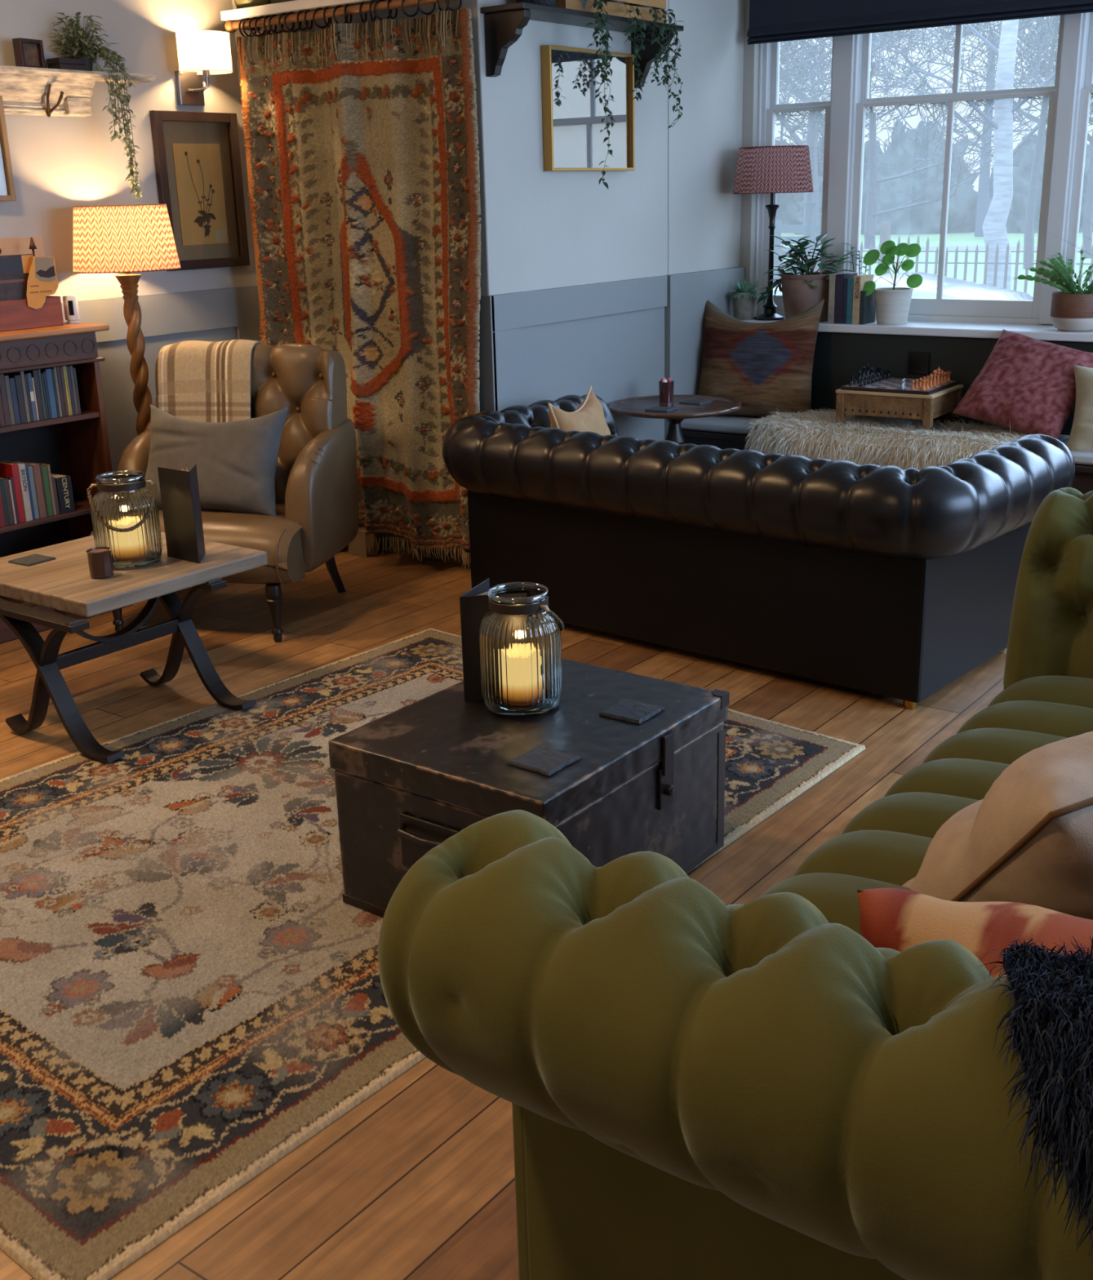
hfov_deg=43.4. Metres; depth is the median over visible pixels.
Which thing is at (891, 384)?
board
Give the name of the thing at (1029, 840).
cushion
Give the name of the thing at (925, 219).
tree
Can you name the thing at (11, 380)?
book
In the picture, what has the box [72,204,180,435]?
floor lamp
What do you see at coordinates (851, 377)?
chess rook
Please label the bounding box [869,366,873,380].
bishop
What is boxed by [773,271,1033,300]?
path
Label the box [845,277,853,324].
book
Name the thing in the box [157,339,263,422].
blanket
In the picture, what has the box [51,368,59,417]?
book
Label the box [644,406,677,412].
coaster
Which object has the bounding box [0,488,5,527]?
book
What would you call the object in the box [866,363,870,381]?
king
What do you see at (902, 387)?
pawn
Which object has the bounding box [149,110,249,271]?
picture frame
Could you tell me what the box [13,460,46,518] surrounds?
book
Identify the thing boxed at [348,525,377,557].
trim
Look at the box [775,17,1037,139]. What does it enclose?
tree
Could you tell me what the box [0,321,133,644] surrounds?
bookcase
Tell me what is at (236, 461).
cushion
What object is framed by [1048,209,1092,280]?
spiky plant
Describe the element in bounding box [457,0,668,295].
wall
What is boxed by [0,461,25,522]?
book
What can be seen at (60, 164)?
wall
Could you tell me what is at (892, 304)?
potted plant
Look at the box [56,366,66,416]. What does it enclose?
book
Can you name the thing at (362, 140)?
curtain
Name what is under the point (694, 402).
coaster
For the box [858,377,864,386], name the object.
pawn
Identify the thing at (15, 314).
box
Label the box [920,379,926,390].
chess rook
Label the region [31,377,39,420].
book
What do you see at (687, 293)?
trim
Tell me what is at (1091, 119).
tree
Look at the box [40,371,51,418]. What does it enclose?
book
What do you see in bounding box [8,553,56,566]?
coaster
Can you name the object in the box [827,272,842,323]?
book
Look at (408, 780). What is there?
trunk
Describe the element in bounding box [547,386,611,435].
cushion
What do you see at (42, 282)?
leaflet
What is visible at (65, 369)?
book
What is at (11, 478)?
book
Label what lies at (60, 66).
book
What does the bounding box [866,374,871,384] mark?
pawn
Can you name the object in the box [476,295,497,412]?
trim
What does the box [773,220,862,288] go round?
park bench
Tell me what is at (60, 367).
book
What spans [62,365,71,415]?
book
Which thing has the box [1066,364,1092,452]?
cushion
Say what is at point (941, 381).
bishop
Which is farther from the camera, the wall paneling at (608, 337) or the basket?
the wall paneling at (608, 337)
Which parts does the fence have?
post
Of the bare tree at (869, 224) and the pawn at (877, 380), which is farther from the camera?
the bare tree at (869, 224)
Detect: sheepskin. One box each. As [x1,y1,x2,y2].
[743,407,1027,470]
[978,933,1092,1263]
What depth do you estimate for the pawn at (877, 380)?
6.14 m
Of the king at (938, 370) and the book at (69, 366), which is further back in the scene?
the king at (938, 370)
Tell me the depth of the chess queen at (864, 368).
6.13 m
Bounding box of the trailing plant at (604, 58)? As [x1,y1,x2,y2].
[581,0,613,188]
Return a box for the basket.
[515,0,555,6]
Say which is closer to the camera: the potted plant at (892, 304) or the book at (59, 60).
the book at (59, 60)
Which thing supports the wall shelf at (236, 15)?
attached to the doorway at (356, 19)
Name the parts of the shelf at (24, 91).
cornice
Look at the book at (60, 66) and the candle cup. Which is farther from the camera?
the candle cup
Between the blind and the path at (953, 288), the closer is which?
the blind
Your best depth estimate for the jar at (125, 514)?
4.14 m
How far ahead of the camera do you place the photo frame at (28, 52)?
4.99 m
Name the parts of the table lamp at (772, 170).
stem, lamp shade, shade trim, shade trim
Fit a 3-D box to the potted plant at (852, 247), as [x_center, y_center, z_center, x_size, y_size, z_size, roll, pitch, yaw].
[1.477,-1.690,6.488,0.119,0.352,0.198,-7,19,-16]
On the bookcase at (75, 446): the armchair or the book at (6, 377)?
the book at (6, 377)
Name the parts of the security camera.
len panel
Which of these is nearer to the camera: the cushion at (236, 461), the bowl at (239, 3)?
the cushion at (236, 461)
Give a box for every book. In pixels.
[0,373,10,426]
[0,391,5,426]
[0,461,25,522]
[0,475,19,523]
[0,477,14,524]
[0,480,9,525]
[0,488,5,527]
[1,460,32,521]
[3,373,26,422]
[4,375,15,424]
[5,371,31,422]
[6,460,35,519]
[8,377,20,424]
[8,480,16,524]
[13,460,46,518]
[23,369,44,420]
[23,372,37,421]
[23,373,33,422]
[25,461,56,515]
[27,465,39,519]
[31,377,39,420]
[37,368,46,419]
[39,464,48,516]
[40,368,57,417]
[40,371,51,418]
[40,373,48,418]
[41,465,53,516]
[46,57,84,65]
[48,63,85,71]
[49,367,62,417]
[50,472,75,513]
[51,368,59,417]
[51,476,59,515]
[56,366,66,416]
[59,366,69,416]
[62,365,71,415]
[64,365,72,415]
[66,364,78,414]
[66,365,75,414]
[72,367,80,413]
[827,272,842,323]
[834,272,857,324]
[842,276,853,324]
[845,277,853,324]
[852,274,873,324]
[859,290,875,324]
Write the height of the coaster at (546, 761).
0.006 m
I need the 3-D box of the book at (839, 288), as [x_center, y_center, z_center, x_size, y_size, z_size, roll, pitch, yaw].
[1.401,-1.600,6.432,0.040,0.220,0.152,11,22,35]
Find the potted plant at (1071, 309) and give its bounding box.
[1012,249,1092,331]
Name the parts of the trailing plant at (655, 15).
pot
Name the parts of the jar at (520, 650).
rope handle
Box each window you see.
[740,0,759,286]
[741,12,1092,342]
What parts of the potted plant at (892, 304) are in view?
pot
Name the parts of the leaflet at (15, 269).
print panel, print panel, print panel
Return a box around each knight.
[853,373,858,384]
[873,368,876,378]
[924,377,929,389]
[942,372,947,382]
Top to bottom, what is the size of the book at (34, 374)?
0.180 m
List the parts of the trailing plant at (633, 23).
pot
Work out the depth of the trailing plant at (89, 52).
5.21 m
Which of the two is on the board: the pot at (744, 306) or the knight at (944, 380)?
the knight at (944, 380)
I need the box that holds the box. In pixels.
[0,296,63,331]
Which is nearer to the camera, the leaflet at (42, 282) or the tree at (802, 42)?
the leaflet at (42, 282)
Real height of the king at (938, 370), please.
0.080 m
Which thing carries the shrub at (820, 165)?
on the ground
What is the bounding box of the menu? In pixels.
[459,577,527,701]
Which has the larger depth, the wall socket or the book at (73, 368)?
the wall socket
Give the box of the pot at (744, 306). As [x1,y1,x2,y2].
[731,291,758,319]
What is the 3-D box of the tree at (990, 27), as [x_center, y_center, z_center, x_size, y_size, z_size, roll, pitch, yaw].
[13.816,-17.725,40.441,10.795,10.686,7.606,-16,23,-38]
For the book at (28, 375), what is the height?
0.172 m
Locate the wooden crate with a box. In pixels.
[555,0,666,23]
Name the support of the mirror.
attached to the wall at (540, 229)
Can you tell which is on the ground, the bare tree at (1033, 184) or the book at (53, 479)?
the bare tree at (1033, 184)
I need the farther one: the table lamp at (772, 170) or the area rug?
the table lamp at (772, 170)
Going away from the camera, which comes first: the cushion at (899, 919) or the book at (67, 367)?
the cushion at (899, 919)
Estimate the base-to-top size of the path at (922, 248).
0.012 m
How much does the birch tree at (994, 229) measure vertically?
6.900 m
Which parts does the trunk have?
handle, handle plate, lid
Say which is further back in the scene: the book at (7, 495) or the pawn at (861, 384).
the pawn at (861, 384)
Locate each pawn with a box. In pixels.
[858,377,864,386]
[862,376,867,385]
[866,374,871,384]
[871,373,875,382]
[875,373,879,382]
[878,371,883,380]
[882,370,887,379]
[886,369,890,377]
[899,379,905,389]
[910,380,915,389]
[914,378,919,388]
[918,377,922,386]
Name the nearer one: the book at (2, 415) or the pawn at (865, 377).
the book at (2, 415)
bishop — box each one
[857,369,862,383]
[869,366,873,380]
[928,373,933,387]
[939,369,944,384]
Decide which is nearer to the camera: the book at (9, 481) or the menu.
the menu
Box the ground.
[773,231,1092,297]
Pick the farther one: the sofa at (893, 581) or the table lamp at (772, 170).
the table lamp at (772, 170)
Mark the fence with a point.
(885, 228)
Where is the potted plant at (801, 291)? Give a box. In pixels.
[755,233,855,321]
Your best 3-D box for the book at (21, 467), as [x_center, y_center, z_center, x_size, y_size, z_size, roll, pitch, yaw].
[-1.953,-0.548,5.045,0.144,0.210,0.026,11,22,35]
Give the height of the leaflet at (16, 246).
0.313 m
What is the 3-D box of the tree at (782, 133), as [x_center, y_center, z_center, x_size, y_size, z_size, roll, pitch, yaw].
[6.173,-16.886,41.362,8.375,8.888,8.744,-7,19,-17]
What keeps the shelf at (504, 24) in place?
attached to the wall at (540, 229)
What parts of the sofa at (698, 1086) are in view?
arm, frame, seat, arm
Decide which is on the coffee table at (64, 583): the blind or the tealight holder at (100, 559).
the tealight holder at (100, 559)
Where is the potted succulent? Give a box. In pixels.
[726,278,762,319]
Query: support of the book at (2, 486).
on the bookcase at (75, 446)
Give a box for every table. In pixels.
[0,532,267,763]
[608,395,741,444]
[835,384,964,428]
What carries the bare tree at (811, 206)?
on the ground
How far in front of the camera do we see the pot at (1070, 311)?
5.75 m
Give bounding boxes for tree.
[774,30,902,271]
[774,36,906,220]
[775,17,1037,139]
[776,31,922,139]
[778,22,1046,248]
[822,15,1060,236]
[860,116,979,235]
[871,18,1055,289]
[881,15,1092,268]
[924,15,1092,258]
[950,16,1092,105]
[971,16,1092,144]
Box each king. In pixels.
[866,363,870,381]
[936,366,941,385]
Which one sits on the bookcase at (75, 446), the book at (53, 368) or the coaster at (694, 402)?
the book at (53, 368)
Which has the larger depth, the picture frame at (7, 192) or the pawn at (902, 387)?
the pawn at (902, 387)
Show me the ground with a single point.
(959, 239)
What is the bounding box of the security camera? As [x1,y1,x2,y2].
[62,295,79,324]
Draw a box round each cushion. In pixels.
[145,404,288,515]
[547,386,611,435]
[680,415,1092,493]
[697,297,825,417]
[857,887,1092,977]
[902,731,1092,919]
[952,328,1092,439]
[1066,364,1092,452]
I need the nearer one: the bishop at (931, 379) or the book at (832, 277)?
the bishop at (931, 379)
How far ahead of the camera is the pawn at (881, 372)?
6.18 m
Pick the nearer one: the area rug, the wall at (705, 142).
the area rug
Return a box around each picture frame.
[0,95,16,200]
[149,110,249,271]
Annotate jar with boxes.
[86,470,162,568]
[478,582,564,716]
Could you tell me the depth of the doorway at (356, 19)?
5.43 m
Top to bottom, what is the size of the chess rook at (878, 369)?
0.043 m
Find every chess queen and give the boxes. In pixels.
[862,365,866,382]
[932,368,937,386]
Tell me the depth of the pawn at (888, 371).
6.25 m
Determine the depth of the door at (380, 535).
6.07 m
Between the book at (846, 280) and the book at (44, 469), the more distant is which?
the book at (846, 280)
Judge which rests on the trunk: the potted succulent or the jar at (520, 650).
the jar at (520, 650)
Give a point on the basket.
(547, 2)
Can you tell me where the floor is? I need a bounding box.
[0,544,1007,1279]
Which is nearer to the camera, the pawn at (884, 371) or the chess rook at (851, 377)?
the chess rook at (851, 377)
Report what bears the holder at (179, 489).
on the coffee table at (64, 583)
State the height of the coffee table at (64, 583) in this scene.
0.443 m
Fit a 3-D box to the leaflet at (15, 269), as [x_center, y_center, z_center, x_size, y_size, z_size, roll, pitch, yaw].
[-1.915,-1.267,4.940,0.002,0.225,0.185,11,22,35]
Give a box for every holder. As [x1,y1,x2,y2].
[85,546,114,578]
[157,463,205,563]
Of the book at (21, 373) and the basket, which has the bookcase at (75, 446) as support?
the book at (21, 373)
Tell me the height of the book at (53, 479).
0.140 m
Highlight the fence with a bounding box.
[773,222,1092,293]
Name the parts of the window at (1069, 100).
sash, sash, sash, sash, sash, sash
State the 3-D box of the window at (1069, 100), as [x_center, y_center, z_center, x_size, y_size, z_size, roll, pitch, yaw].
[2.672,-1.987,5.418,4.345,1.591,0.399,11,22,35]
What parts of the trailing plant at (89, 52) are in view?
pot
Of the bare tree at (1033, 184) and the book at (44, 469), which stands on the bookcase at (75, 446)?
the book at (44, 469)
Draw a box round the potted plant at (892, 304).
[862,240,922,324]
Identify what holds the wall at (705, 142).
attached to the wall at (540, 229)
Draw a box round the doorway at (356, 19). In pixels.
[231,0,457,283]
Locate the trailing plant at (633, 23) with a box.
[605,0,648,101]
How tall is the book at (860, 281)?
0.216 m
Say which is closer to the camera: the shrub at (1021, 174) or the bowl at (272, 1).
the bowl at (272, 1)
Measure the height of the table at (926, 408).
0.140 m
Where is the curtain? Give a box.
[235,0,480,570]
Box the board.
[840,377,959,395]
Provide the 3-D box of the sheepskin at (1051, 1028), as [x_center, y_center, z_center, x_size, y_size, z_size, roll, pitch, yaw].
[0.723,0.422,0.989,0.840,0.250,0.471,11,22,35]
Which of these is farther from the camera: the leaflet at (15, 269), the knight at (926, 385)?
the knight at (926, 385)
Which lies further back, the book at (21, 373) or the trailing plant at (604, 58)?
the trailing plant at (604, 58)
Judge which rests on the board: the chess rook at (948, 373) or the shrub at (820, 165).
the chess rook at (948, 373)
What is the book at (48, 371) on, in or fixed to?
on the bookcase at (75, 446)
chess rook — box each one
[848,375,854,386]
[876,367,881,377]
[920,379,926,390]
[946,371,951,382]
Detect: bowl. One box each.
[234,0,271,8]
[270,0,294,4]
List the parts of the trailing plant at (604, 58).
pot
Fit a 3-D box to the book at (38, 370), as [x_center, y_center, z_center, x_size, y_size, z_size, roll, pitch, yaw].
[-1.889,-0.905,5.043,0.132,0.182,0.010,11,22,35]
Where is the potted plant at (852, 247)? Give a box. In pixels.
[840,243,872,275]
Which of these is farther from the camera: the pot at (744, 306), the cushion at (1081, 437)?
the pot at (744, 306)
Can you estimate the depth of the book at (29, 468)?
5.04 m
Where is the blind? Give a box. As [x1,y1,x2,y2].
[746,0,1092,44]
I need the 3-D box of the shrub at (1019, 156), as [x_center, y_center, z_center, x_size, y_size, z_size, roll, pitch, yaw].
[15.053,-14.146,41.871,4.119,2.993,3.571,11,22,35]
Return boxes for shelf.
[0,65,155,117]
[220,0,386,21]
[480,1,684,88]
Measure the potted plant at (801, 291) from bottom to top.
0.401 m
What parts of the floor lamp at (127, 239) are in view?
shade trim, lamp shade, shade trim, twisted stem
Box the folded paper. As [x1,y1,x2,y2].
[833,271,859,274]
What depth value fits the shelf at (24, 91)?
5.09 m
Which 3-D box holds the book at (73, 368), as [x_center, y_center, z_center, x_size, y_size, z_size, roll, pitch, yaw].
[-1.801,-0.938,5.157,0.132,0.170,0.010,11,22,35]
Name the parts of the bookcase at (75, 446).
shelf, panel, shelf, shelf, moulding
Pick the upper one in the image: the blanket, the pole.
the pole
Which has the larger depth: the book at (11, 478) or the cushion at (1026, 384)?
the cushion at (1026, 384)
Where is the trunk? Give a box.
[328,657,729,916]
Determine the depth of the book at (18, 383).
4.94 m
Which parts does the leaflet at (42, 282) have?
photo panel, photo panel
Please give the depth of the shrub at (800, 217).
40.17 m
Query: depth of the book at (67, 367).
5.10 m
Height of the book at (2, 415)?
0.183 m
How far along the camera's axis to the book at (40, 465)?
5.07 m
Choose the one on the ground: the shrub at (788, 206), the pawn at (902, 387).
the shrub at (788, 206)
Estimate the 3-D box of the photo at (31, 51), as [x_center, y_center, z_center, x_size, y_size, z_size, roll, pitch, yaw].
[-1.885,-2.130,5.003,0.010,0.076,0.080,9,20,28]
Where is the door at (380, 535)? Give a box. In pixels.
[358,524,470,564]
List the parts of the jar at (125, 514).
rope handle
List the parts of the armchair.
leg, arm, seat, backrest, leg, panel, arm, arm, leg, panel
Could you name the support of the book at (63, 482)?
on the bookcase at (75, 446)
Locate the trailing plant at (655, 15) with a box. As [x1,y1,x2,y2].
[630,4,683,128]
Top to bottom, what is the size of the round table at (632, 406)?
0.622 m
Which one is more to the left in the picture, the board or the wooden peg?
the wooden peg
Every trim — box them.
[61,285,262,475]
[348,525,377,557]
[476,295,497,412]
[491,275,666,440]
[664,266,745,439]
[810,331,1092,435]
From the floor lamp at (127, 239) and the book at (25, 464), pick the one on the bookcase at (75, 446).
the book at (25, 464)
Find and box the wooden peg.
[29,236,36,257]
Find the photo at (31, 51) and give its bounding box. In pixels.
[22,43,39,66]
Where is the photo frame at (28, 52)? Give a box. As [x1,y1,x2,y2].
[12,37,45,68]
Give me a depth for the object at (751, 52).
6.65 m
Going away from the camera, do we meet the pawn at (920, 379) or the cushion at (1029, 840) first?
the cushion at (1029, 840)
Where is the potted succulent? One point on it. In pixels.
(744, 306)
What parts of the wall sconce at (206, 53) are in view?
plate, arm, lamp shade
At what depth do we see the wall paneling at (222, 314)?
5.71 m
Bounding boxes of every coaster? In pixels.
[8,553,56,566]
[506,745,580,776]
[598,698,665,724]
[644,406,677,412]
[679,399,712,404]
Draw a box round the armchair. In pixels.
[90,342,359,642]
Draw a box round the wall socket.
[907,351,930,374]
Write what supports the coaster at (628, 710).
on the trunk
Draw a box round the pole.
[224,0,457,33]
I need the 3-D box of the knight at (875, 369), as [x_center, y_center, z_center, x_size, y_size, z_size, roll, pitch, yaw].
[1.492,-1.210,6.239,0.025,0.046,0.025,11,22,35]
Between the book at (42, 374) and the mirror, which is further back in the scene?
the mirror
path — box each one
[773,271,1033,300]
[785,246,1081,251]
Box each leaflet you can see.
[0,236,49,296]
[0,253,32,301]
[26,256,57,309]
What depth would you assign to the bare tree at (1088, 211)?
25.08 m
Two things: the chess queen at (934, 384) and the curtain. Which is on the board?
the chess queen at (934, 384)
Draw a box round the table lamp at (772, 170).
[733,145,813,319]
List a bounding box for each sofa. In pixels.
[377,487,1092,1279]
[442,394,1075,709]
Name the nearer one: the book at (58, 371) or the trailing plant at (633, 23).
the book at (58, 371)
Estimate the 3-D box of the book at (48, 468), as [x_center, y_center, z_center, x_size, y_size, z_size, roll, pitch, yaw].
[-1.889,-0.567,5.131,0.142,0.190,0.010,11,22,35]
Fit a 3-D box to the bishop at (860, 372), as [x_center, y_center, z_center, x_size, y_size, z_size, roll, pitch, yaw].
[1.391,-1.171,6.103,0.025,0.060,0.025,11,22,35]
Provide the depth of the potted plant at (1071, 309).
5.76 m
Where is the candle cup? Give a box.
[658,377,674,402]
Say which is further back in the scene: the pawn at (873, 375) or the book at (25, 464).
the pawn at (873, 375)
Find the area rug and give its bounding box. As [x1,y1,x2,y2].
[0,627,865,1279]
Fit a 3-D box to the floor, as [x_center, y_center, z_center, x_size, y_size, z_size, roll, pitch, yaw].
[0.544,0.671,2.883,7.600,0.080,8.480,11,22,35]
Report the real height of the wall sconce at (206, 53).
0.265 m
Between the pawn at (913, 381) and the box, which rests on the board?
the pawn at (913, 381)
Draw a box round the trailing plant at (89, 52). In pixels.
[48,12,142,199]
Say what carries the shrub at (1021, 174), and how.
on the ground
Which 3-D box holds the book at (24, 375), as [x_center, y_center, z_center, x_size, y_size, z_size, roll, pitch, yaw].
[-1.923,-0.885,5.001,0.132,0.170,0.010,11,22,35]
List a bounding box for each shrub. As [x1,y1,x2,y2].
[777,139,804,224]
[793,166,865,235]
[817,137,883,176]
[988,128,1047,208]
[1005,137,1092,233]
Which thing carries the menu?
on the trunk
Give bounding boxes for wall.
[0,0,257,302]
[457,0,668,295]
[668,0,744,275]
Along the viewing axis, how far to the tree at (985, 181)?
33.24 m
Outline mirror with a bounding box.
[540,44,635,171]
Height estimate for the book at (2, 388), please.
0.181 m
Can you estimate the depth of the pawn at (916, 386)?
5.91 m
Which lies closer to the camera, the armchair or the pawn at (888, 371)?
the armchair
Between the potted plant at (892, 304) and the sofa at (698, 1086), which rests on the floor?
the sofa at (698, 1086)
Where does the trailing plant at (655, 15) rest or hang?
in the wooden crate
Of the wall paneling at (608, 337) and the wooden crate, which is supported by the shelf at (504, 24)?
the wooden crate
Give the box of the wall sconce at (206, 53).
[174,30,232,106]
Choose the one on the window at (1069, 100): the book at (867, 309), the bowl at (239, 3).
the book at (867, 309)
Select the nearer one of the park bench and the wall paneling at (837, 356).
the wall paneling at (837, 356)
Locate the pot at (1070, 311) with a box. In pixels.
[1050,291,1092,331]

